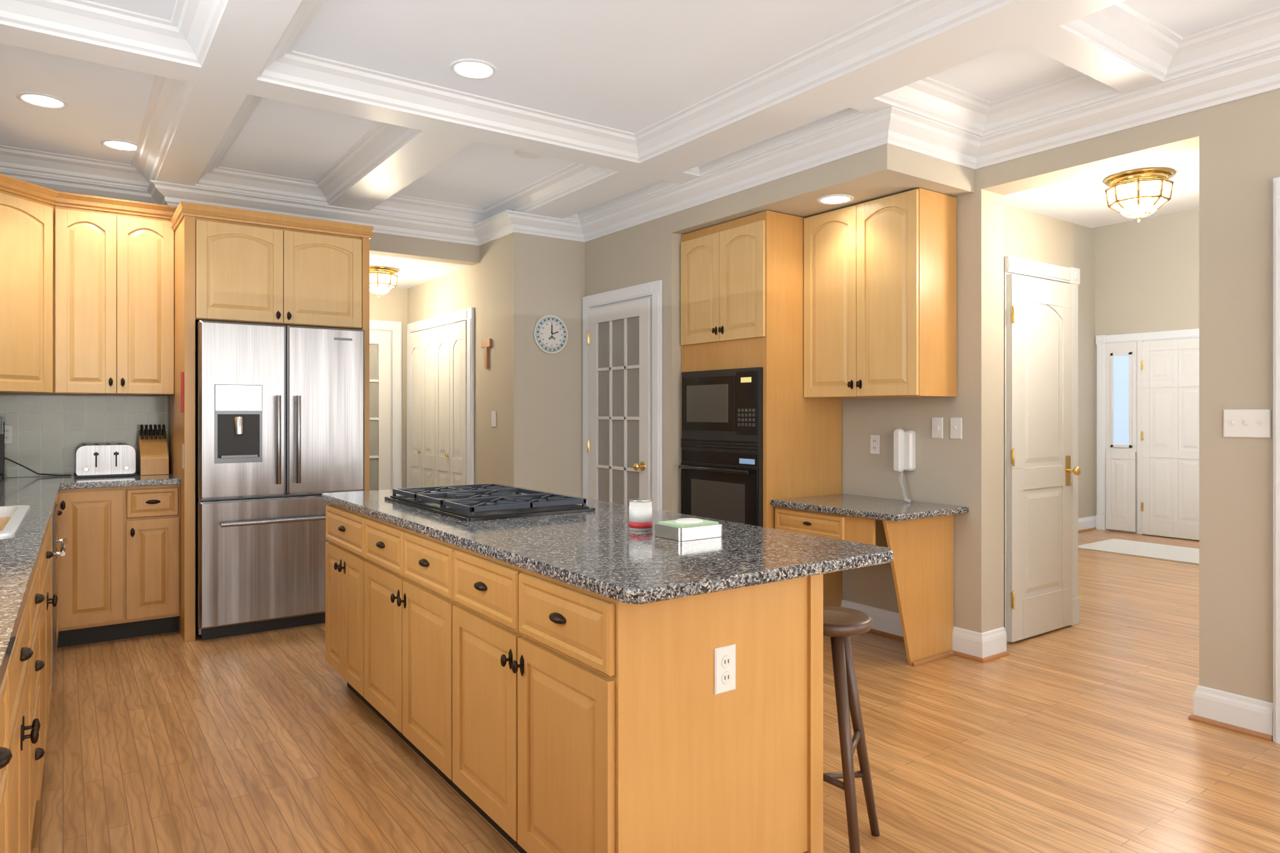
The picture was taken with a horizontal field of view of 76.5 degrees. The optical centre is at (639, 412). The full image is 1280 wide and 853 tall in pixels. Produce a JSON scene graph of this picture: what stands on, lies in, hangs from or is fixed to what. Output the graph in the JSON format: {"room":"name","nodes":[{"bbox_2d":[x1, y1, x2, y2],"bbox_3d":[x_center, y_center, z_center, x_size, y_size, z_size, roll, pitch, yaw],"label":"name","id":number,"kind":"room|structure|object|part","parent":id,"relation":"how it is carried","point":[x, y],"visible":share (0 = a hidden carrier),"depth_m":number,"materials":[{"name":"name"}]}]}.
{"room":"kitchen","nodes":[
{"label":"kitchen","id":0,"kind":"room"},
{"bbox_2d":[0,0,1279,225],"bbox_3d":[0.431,-1.485,2.190,4.800,0.170,9.270,0,0,-35],"label":"ceiling","id":1,"kind":"structure","parent":0,"point":[356,104],"depth_m":3.61,"materials":[{"name":"paint"}]},
{"bbox_2d":[15,91,68,108],"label":"recessed light","id":2,"kind":"object","parent":1,"relation":"in","point":[41,100],"depth_m":3.92,"materials":[{"name":"white"}]},
{"bbox_2d":[100,138,138,151],"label":"recessed light","id":3,"kind":"object","parent":1,"relation":"in","point":[116,144],"depth_m":4.57,"materials":[{"name":"white"}]},
{"bbox_2d":[450,58,497,79],"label":"recessed light","id":4,"kind":"object","parent":1,"relation":"in","point":[472,69],"depth_m":3.57,"materials":[{"name":"white"}]},
{"bbox_2d":[511,149,544,158],"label":"recessed light","id":5,"kind":"object","parent":1,"relation":"in","point":[522,154],"depth_m":4.73,"materials":[{"name":"white"}]},
{"bbox_2d":[0,88,1279,703],"bbox_3d":[2.280,-0.650,4.319,10.380,3.900,10.700,0,0,-35],"label":"wall","id":6,"kind":"structure","parent":0,"point":[1209,269],"depth_m":4.48,"materials":[{"name":"paint"}]},
{"bbox_2d":[0,173,174,395],"bbox_3d":[-3.050,-0.687,4.283,1.130,1.155,1.616,0,0,-35],"label":"upper cabinet","id":7,"kind":"object","parent":6,"relation":"attached to","point":[87,282],"depth_m":4.73,"materials":[{"name":"beige wood"}]},
{"bbox_2d":[369,320,401,490],"bbox_3d":[-2.538,0.233,7.249,0.838,2.135,0.034,0,0,-35],"label":"hall door","id":8,"kind":"structure","parent":6,"relation":"in","point":[385,337],"depth_m":7.39,"materials":[{"name":"white wood"}]},
{"bbox_2d":[406,307,473,488],"bbox_3d":[-1.733,0.242,6.890,0.054,2.115,1.458,0,0,-35],"label":"bifold closet doors","id":9,"kind":"structure","parent":6,"relation":"in","point":[440,349],"depth_m":6.78,"materials":[{"name":"white wood"}]},
{"bbox_2d":[480,338,496,426],"bbox_3d":[-1.136,-0.221,6.084,0.020,0.658,0.225,0,0,-35],"label":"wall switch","id":10,"kind":"object","parent":6,"relation":"attached to","point":[485,344],"depth_m":6.09,"materials":[{"name":"white plastic"}]},
{"bbox_2d":[533,315,568,353],"bbox_3d":[-0.648,-0.570,5.927,0.280,0.280,0.023,0,0,-35],"label":"wall clock","id":11,"kind":"object","parent":6,"relation":"attached to","point":[550,332],"visible":1,"depth_m":5.92,"materials":[{"name":"white"}]},
{"bbox_2d":[582,280,662,510],"bbox_3d":[-0.178,0.217,5.673,0.109,2.165,0.973,0,0,-35],"label":"french door","id":12,"kind":"structure","parent":6,"relation":"in","point":[622,328],"depth_m":5.65,"materials":[{"name":"white wood"}]},
{"bbox_2d":[0,48,1279,246],"bbox_3d":[0.431,-1.341,2.190,4.600,0.121,9.070,0,0,-35],"label":"crown molding","id":13,"kind":"structure","parent":6,"relation":"attached to","point":[1259,74],"depth_m":4.20,"materials":[{"name":"white wood"}]},
{"bbox_2d":[816,194,853,204],"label":"recessed light","id":14,"kind":"object","parent":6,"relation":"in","point":[834,199],"depth_m":4.40,"materials":[{"name":"white"}]},
{"bbox_2d":[803,188,956,398],"bbox_3d":[1.322,-0.620,4.574,0.377,1.070,0.786,0,0,-35],"label":"upper cabinet","id":15,"kind":"object","parent":6,"relation":"attached to","point":[880,275],"depth_m":4.35,"materials":[{"name":"beige wood"}]},
{"bbox_2d":[1005,255,1081,643],"bbox_3d":[2.405,0.208,4.750,0.784,2.184,0.114,0,0,-35],"label":"closet door","id":16,"kind":"structure","parent":6,"relation":"in","point":[1042,470],"depth_m":4.71,"materials":[{"name":"white wood"}]},
{"bbox_2d":[840,515,1273,741],"bbox_3d":[3.067,1.228,6.025,7.569,0.145,4.508,0,0,-27],"label":"baseboard","id":17,"kind":"structure","parent":6,"relation":"attached to","point":[1249,716],"depth_m":3.44,"materials":[{"name":"white wood"}]},
{"bbox_2d":[1095,328,1199,540],"bbox_3d":[5.420,0.223,8.532,0.072,2.154,1.218,0,0,-35],"label":"front door","id":18,"kind":"structure","parent":6,"relation":"in","point":[1148,383],"depth_m":8.57,"materials":[{"name":"white wood"}]},
{"bbox_2d":[1223,409,1271,438],"bbox_3d":[2.457,0.045,3.292,0.016,0.115,0.162,0,0,-35],"label":"wall switch","id":19,"kind":"object","parent":6,"relation":"attached to","point":[1237,423],"visible":1,"depth_m":3.29,"materials":[{"name":"white plastic"}]},
{"bbox_2d":[1273,176,1279,743],"bbox_3d":[2.789,0.188,2.820,0.034,2.225,0.965,0,0,-35],"label":"trim","id":20,"kind":"structure","parent":6,"relation":"attached to","point":[1276,181],"depth_m":3.19,"materials":[{"name":"white wood"}]},
{"bbox_2d":[31,529,1279,852],"bbox_3d":[1.465,1.325,4.844,14.000,0.050,12.800,0,0,-35],"label":"floor","id":21,"kind":"structure","parent":0,"point":[1081,738],"depth_m":3.07,"materials":[{"name":"brown wood"}]},
{"bbox_2d":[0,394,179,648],"bbox_3d":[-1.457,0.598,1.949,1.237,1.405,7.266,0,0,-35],"label":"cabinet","id":22,"kind":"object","parent":21,"relation":"on","point":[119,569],"visible":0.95,"depth_m":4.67,"materials":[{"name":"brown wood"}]},
{"bbox_2d":[73,443,136,478],"bbox_3d":[-3.251,0.288,4.937,0.310,0.192,0.295,0,0,-35],"label":"toaster","id":23,"kind":"object","parent":22,"relation":"on","point":[119,459],"depth_m":4.83,"materials":[{"name":"silver metal"}]},
{"bbox_2d":[138,424,168,475],"bbox_3d":[-3.043,0.230,5.076,0.150,0.308,0.200,0,0,-35],"label":"knife block","id":24,"kind":"object","parent":22,"relation":"on","point":[153,456],"depth_m":5.03,"materials":[{"name":"brown wood"}]},
{"bbox_2d":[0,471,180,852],"bbox_3d":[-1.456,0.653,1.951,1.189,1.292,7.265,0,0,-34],"label":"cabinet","id":25,"kind":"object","parent":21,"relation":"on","point":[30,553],"visible":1,"depth_m":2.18,"materials":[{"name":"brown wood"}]},
{"bbox_2d":[0,416,71,480],"bbox_3d":[-3.618,0.204,4.694,0.540,0.360,0.252,0,0,-35],"label":"power cord","id":26,"kind":"object","parent":25,"relation":"on","point":[2,419],"visible":1,"depth_m":4.68,"materials":[{"name":"black plastic"}]},
{"bbox_3d":[-3.618,0.204,4.694,0.540,0.360,0.252,0,0,-35],"label":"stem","id":27,"kind":"part","parent":26,"relation":"part of","materials":[{"name":"black plastic"}]},
{"bbox_2d":[168,201,373,641],"bbox_3d":[-2.385,0.055,5.221,1.080,2.490,0.857,0,0,-35],"label":"tall cabinet","id":28,"kind":"object","parent":21,"relation":"on","point":[235,265],"visible":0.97,"depth_m":4.83,"materials":[{"name":"beige wood"}]},
{"bbox_3d":[-2.385,0.055,5.221,1.080,2.490,0.857,0,0,-35],"label":"frame","id":29,"kind":"part","parent":28,"relation":"part of","materials":[{"name":"brown wood"}]},
{"bbox_2d":[195,320,364,640],"bbox_3d":[-2.312,0.390,5.127,0.920,1.820,0.863,0,0,-35],"label":"refrigerator","id":30,"kind":"object","parent":21,"relation":"on","point":[280,409],"visible":0.86,"depth_m":4.76,"materials":[{"name":"grey metal"}]},
{"bbox_2d":[321,483,893,852],"bbox_3d":[-0.403,0.842,3.069,0.941,0.915,2.610,0,0,-35],"label":"kitchen island","id":31,"kind":"object","parent":21,"relation":"on","point":[585,682],"visible":0.99,"depth_m":2.15,"materials":[{"name":"brown wood"}]},
{"bbox_2d":[384,483,595,521],"bbox_3d":[-0.653,0.362,3.388,0.540,0.046,0.920,0,0,-35],"label":"cooktop","id":32,"kind":"object","parent":31,"relation":"in","point":[469,503],"depth_m":3.18,"materials":[{"name":"black metal"}]},
{"bbox_2d":[628,498,652,531],"bbox_3d":[0.002,0.335,2.664,0.078,0.099,0.078,0,0,-35],"label":"candle","id":33,"kind":"object","parent":31,"relation":"on","point":[640,509],"depth_m":2.63,"materials":[{"name":"white wax"}]},
{"bbox_2d":[655,518,722,541],"bbox_3d":[0.151,0.356,2.524,0.170,0.056,0.140,0,0,-35],"label":"box","id":34,"kind":"object","parent":31,"relation":"on","point":[682,529],"depth_m":2.48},
{"bbox_2d":[678,210,841,606],"bbox_3d":[0.724,0.072,5.118,0.723,2.455,0.785,0,0,-35],"label":"tall cabinet","id":35,"kind":"object","parent":21,"relation":"on","point":[751,438],"visible":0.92,"depth_m":4.81,"materials":[{"name":"beige wood"}]},
{"bbox_2d":[823,605,879,852],"bbox_3d":[0.598,0.947,2.396,0.353,0.713,0.398,0,0,-35],"label":"stool","id":36,"kind":"object","parent":21,"relation":"on","point":[840,624],"visible":0.6,"depth_m":2.29,"materials":[{"name":"brown wood"}]},
{"bbox_2d":[770,493,968,666],"bbox_3d":[1.244,0.900,4.476,0.617,0.800,0.856,0,0,-35],"label":"desk","id":37,"kind":"object","parent":21,"relation":"on","point":[919,535],"depth_m":4.25,"materials":[{"name":"beige wood"}]},
{"bbox_2d":[1078,538,1199,564],"bbox_3d":[4.816,1.294,7.594,0.850,0.011,1.100,0,0,-35],"label":"rug","id":38,"kind":"object","parent":21,"relation":"on","point":[1157,551],"visible":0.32,"depth_m":7.59,"materials":[{"name":"beige fabric"}]},
{"bbox_2d":[369,150,1199,288],"bbox_3d":[2.283,-1.900,6.377,7.990,1.500,7.350,0,0,-35],"label":"ceiling","id":39,"kind":"structure","parent":0,"point":[1082,201],"depth_m":4.53,"materials":[{"name":"paint"}]},
{"bbox_2d":[369,266,399,297],"bbox_3d":[-2.095,-1.037,6.522,0.310,0.224,0.310,0,0,-35],"label":"light","id":40,"kind":"object","parent":39,"relation":"hanging from","point":[382,279],"visible":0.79,"depth_m":6.43,"materials":[{"name":"gold glass"}]},
{"bbox_2d":[1102,167,1176,222],"bbox_3d":[2.474,-1.057,4.028,0.310,0.224,0.310,0,0,-35],"label":"ceiling light","id":41,"kind":"object","parent":39,"relation":"hanging from","point":[1138,193],"visible":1,"depth_m":3.94,"materials":[{"name":"gold glass"}]}
]}

